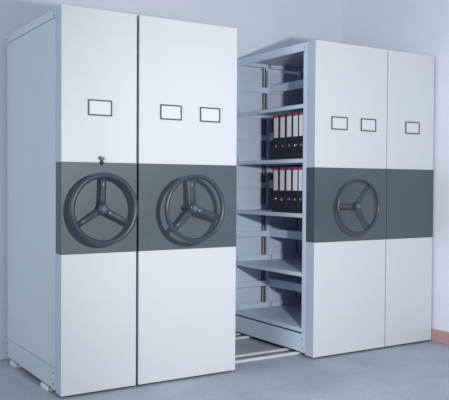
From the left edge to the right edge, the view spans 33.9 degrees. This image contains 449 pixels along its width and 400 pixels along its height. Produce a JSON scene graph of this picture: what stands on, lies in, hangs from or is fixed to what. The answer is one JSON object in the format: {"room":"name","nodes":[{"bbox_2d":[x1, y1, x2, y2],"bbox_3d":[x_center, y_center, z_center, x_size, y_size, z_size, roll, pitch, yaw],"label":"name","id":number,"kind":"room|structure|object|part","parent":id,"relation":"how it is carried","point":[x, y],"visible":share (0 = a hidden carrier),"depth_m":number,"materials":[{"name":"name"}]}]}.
{"room":"archive room","nodes":[
{"label":"archive room","id":0,"kind":"room"},
{"bbox_2d":[0,0,340,359],"bbox_3d":[-2.341,-0.504,4.819,8.227,3.300,0.100,0,1,-32],"label":"wall","id":1,"kind":"structure","parent":0,"point":[262,26],"depth_m":6.14,"materials":[{"name":"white paint"}]},
{"bbox_2d":[0,326,448,399],"bbox_3d":[-0.175,1.282,1.405,8.227,0.100,8.261,0,1,-32],"label":"floor","id":2,"kind":"structure","parent":0,"point":[419,370],"depth_m":4.75,"materials":[{"name":"grey stone"}]},
{"bbox_2d":[7,4,137,396],"bbox_3d":[-1.014,-0.004,4.829,0.485,2.285,1.213,0,1,-32],"label":"shelving unit","id":3,"kind":"object","parent":2,"relation":"on","point":[72,213],"visible":1,"depth_m":4.44,"materials":[{"name":"white metal"}]},
{"bbox_3d":[-1.262,-1.119,4.772,0.013,0.053,0.997,0,1,-32],"label":"rail","id":4,"kind":"part","parent":3,"relation":"part of","materials":[{"name":"metal"}]},
{"bbox_3d":[-1.274,1.059,4.819,0.013,0.127,0.997,0,1,-32],"label":"rail","id":5,"kind":"part","parent":3,"relation":"part of","materials":[{"name":"metal"}]},
{"bbox_3d":[-0.770,0.006,4.446,0.480,2.285,0.093,0,1,-32],"label":"panel","id":6,"kind":"part","parent":3,"relation":"part of","materials":[{"name":"white metal"}]},
{"bbox_3d":[-0.741,-0.549,4.389,0.153,0.095,0.004,0,1,-32],"label":"label frame","id":7,"kind":"part","parent":3,"relation":"part of","materials":[{"name":"grey"}]},
{"bbox_2d":[10,327,298,367],"bbox_3d":[-0.157,1.122,5.917,3.108,0.028,0.160,0,1,-32],"label":"rail","id":8,"kind":"object","parent":2,"relation":"on","point":[14,364],"visible":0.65,"depth_m":6.03,"materials":[{"name":"silver metal"}]},
{"bbox_2d":[41,348,302,390],"bbox_3d":[0.198,1.136,5.354,3.108,0.028,0.160,0,1,-32],"label":"rail","id":9,"kind":"object","parent":2,"relation":"on","point":[261,355],"visible":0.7,"depth_m":5.39,"materials":[{"name":"silver metal"}]},
{"bbox_2d":[136,15,236,384],"bbox_3d":[-0.472,-0.007,5.124,0.721,2.285,1.290,0,1,-32],"label":"shelving unit","id":10,"kind":"object","parent":2,"relation":"on","point":[187,71],"visible":0.56,"depth_m":4.71,"materials":[{"name":"white metal"}]},
{"bbox_3d":[-0.337,-0.552,4.644,0.153,0.095,0.004,0,1,-32],"label":"label frame","id":11,"kind":"part","parent":10,"relation":"part of","materials":[{"name":"grey"}]},
{"bbox_3d":[-0.093,-0.554,4.797,0.153,0.095,0.004,0,1,-32],"label":"label frame","id":12,"kind":"part","parent":10,"relation":"part of","materials":[{"name":"grey"}]},
{"bbox_2d":[235,40,387,357],"bbox_3d":[0.688,-0.016,5.875,0.708,2.285,1.256,0,1,-32],"label":"shelving unit","id":13,"kind":"object","parent":2,"relation":"on","point":[341,267],"visible":0.8,"depth_m":5.54,"materials":[{"name":"white metal"}]},
{"bbox_3d":[0.321,1.043,5.823,0.012,0.131,0.938,0,1,-32],"label":"rail","id":14,"kind":"part","parent":13,"relation":"part of","materials":[{"name":"grey metal"}]},
{"bbox_3d":[0.485,0.950,5.882,0.349,0.030,0.945,0,1,-32],"label":"shelf","id":15,"kind":"part","parent":13,"relation":"part of","materials":[{"name":"grey metal"}]},
{"bbox_3d":[0.487,0.540,5.873,0.349,0.030,0.945,0,1,-32],"label":"shelf","id":16,"kind":"part","parent":13,"relation":"part of","materials":[{"name":"grey metal"}]},
{"bbox_3d":[0.490,0.105,5.864,0.349,0.030,0.945,0,1,-32],"label":"shelf","id":17,"kind":"part","parent":13,"relation":"part of","materials":[{"name":"grey metal"}]},
{"bbox_3d":[0.492,-0.300,5.855,0.349,0.030,0.945,0,1,-32],"label":"shelf","id":18,"kind":"part","parent":13,"relation":"part of","materials":[{"name":"grey metal"}]},
{"bbox_3d":[0.494,-0.700,5.847,0.349,0.030,0.945,0,1,-32],"label":"shelf","id":19,"kind":"part","parent":13,"relation":"part of","materials":[{"name":"grey metal"}]},
{"bbox_3d":[0.334,-1.130,5.777,0.012,0.058,0.938,0,1,-32],"label":"rail","id":20,"kind":"part","parent":13,"relation":"part of","materials":[{"name":"grey metal"}]},
{"bbox_3d":[0.640,-0.126,5.952,0.012,0.066,0.943,0,1,-32],"label":"rail","id":21,"kind":"part","parent":13,"relation":"part of","materials":[{"name":"grey metal"}]},
{"bbox_3d":[0.642,-0.534,5.943,0.012,0.066,0.943,0,1,-32],"label":"rail","id":22,"kind":"part","parent":13,"relation":"part of","materials":[{"name":"grey metal"}]},
{"bbox_2d":[273,167,278,211],"bbox_3d":[0.516,-0.081,5.779,0.288,0.345,0.078,0,1,-32],"label":"ring binder","id":23,"kind":"object","parent":13,"relation":"on","point":[275,169],"visible":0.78,"depth_m":5.70,"materials":[{"name":"grey paper"}]},
{"bbox_2d":[273,115,279,159],"bbox_3d":[0.518,-0.486,5.770,0.288,0.345,0.078,0,1,-32],"label":"ring binder","id":24,"kind":"object","parent":13,"relation":"on","point":[276,118],"visible":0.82,"depth_m":5.69,"materials":[{"name":"grey paper"}]},
{"bbox_2d":[279,167,285,211],"bbox_3d":[0.560,-0.079,5.708,0.288,0.345,0.078,0,1,-32],"label":"ring binder","id":25,"kind":"object","parent":13,"relation":"on","point":[282,170],"visible":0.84,"depth_m":5.63,"materials":[{"name":"grey paper"}]},
{"bbox_2d":[279,114,285,158],"bbox_3d":[0.562,-0.484,5.700,0.288,0.345,0.078,0,1,-32],"label":"ring binder","id":26,"kind":"object","parent":13,"relation":"on","point":[282,148],"visible":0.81,"depth_m":5.62,"materials":[{"name":"grey paper"}]},
{"bbox_3d":[0.635,0.718,5.970,0.012,0.066,0.943,0,1,-32],"label":"rail","id":27,"kind":"part","parent":13,"relation":"part of","materials":[{"name":"grey metal"}]},
{"bbox_3d":[0.784,0.538,6.061,0.349,0.030,0.945,0,1,-32],"label":"shelf","id":28,"kind":"part","parent":13,"relation":"part of","materials":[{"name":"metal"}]},
{"bbox_3d":[0.637,0.291,5.961,0.012,0.066,0.943,0,1,-32],"label":"rail","id":29,"kind":"part","parent":13,"relation":"part of","materials":[{"name":"grey metal"}]},
{"bbox_3d":[0.782,0.948,6.069,0.349,0.030,0.945,0,1,-32],"label":"shelf","id":30,"kind":"part","parent":13,"relation":"part of","materials":[{"name":"grey metal"}]},
{"bbox_3d":[0.645,-0.940,5.934,0.012,0.066,0.943,0,1,-32],"label":"rail","id":31,"kind":"part","parent":13,"relation":"part of","materials":[{"name":"grey metal"}]},
{"bbox_2d":[286,167,291,212],"bbox_3d":[0.605,-0.077,5.638,0.288,0.345,0.076,0,1,-32],"label":"ring binder","id":32,"kind":"object","parent":13,"relation":"on","point":[288,169],"visible":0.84,"depth_m":5.56,"materials":[{"name":"grey paper"}]},
{"bbox_2d":[286,113,292,158],"bbox_3d":[0.607,-0.482,5.629,0.288,0.345,0.076,0,1,-32],"label":"ring binder","id":33,"kind":"object","parent":13,"relation":"on","point":[289,117],"visible":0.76,"depth_m":5.55,"materials":[{"name":"grey paper"}]},
{"bbox_2d":[292,167,298,212],"bbox_3d":[0.647,-0.076,5.571,0.288,0.345,0.074,0,1,-32],"label":"ring binder","id":34,"kind":"object","parent":13,"relation":"on","point":[295,170],"visible":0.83,"depth_m":5.49,"materials":[{"name":"grey paper"}]},
{"bbox_2d":[292,112,298,158],"bbox_3d":[0.649,-0.480,5.563,0.288,0.345,0.074,0,1,-32],"label":"ring binder","id":35,"kind":"object","parent":13,"relation":"on","point":[295,153],"visible":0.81,"depth_m":5.48,"materials":[{"name":"black cardboard"}]},
{"bbox_2d":[298,167,302,212],"bbox_3d":[0.682,-0.074,5.515,0.288,0.345,0.056,0,1,-32],"label":"ring binder","id":36,"kind":"object","parent":13,"relation":"on","point":[300,185],"visible":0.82,"depth_m":5.44,"materials":[{"name":"grey paper"}]},
{"bbox_2d":[299,112,302,158],"bbox_3d":[0.685,-0.479,5.506,0.288,0.345,0.056,0,1,-32],"label":"ring binder","id":37,"kind":"object","parent":13,"relation":"on","point":[300,113],"visible":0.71,"depth_m":5.43,"materials":[{"name":"grey paper"}]},
{"bbox_3d":[0.919,-1.135,6.146,0.012,0.058,0.938,0,1,-32],"label":"rail","id":38,"kind":"part","parent":13,"relation":"part of","materials":[{"name":"metal"}]},
{"bbox_3d":[0.842,-0.562,5.387,0.153,0.095,0.004,0,1,-32],"label":"label frame","id":39,"kind":"part","parent":13,"relation":"part of","materials":[{"name":"grey"}]},
{"bbox_3d":[0.919,-0.007,5.510,0.704,2.285,0.093,0,1,-32],"label":"panel","id":40,"kind":"part","parent":13,"relation":"part of","materials":[{"name":"white metal"}]},
{"bbox_3d":[1.084,-0.564,5.539,0.153,0.095,0.004,0,1,-32],"label":"label frame","id":41,"kind":"part","parent":13,"relation":"part of","materials":[{"name":"grey"}]},
{"bbox_2d":[300,50,433,346],"bbox_3d":[1.170,-0.022,6.263,0.514,2.285,1.114,0,1,-32],"label":"shelving unit","id":42,"kind":"object","parent":2,"relation":"on","point":[410,76],"visible":0.32,"depth_m":5.79,"materials":[{"name":"white metal"}]},
{"bbox_3d":[1.440,-0.011,5.838,0.510,2.285,0.093,0,1,-32],"label":"panel","id":43,"kind":"part","parent":42,"relation":"part of","materials":[{"name":"white metal"}]},
{"bbox_3d":[1.479,-0.567,5.788,0.153,0.095,0.004,0,1,-32],"label":"label frame","id":44,"kind":"part","parent":42,"relation":"part of","materials":[{"name":"grey"}]},
{"bbox_2d":[340,0,448,331],"bbox_3d":[3.299,-0.443,3.492,0.100,3.300,8.161,0,1,-32],"label":"wall","id":45,"kind":"structure","parent":0,"point":[410,26],"depth_m":5.95,"materials":[{"name":"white paint"}]},
{"bbox_2d":[428,328,448,344],"bbox_3d":[3.241,1.156,3.496,0.014,0.102,8.161,0,1,-32],"label":"baseboard","id":46,"kind":"structure","parent":45,"relation":"attached to","point":[438,336],"depth_m":5.89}
]}

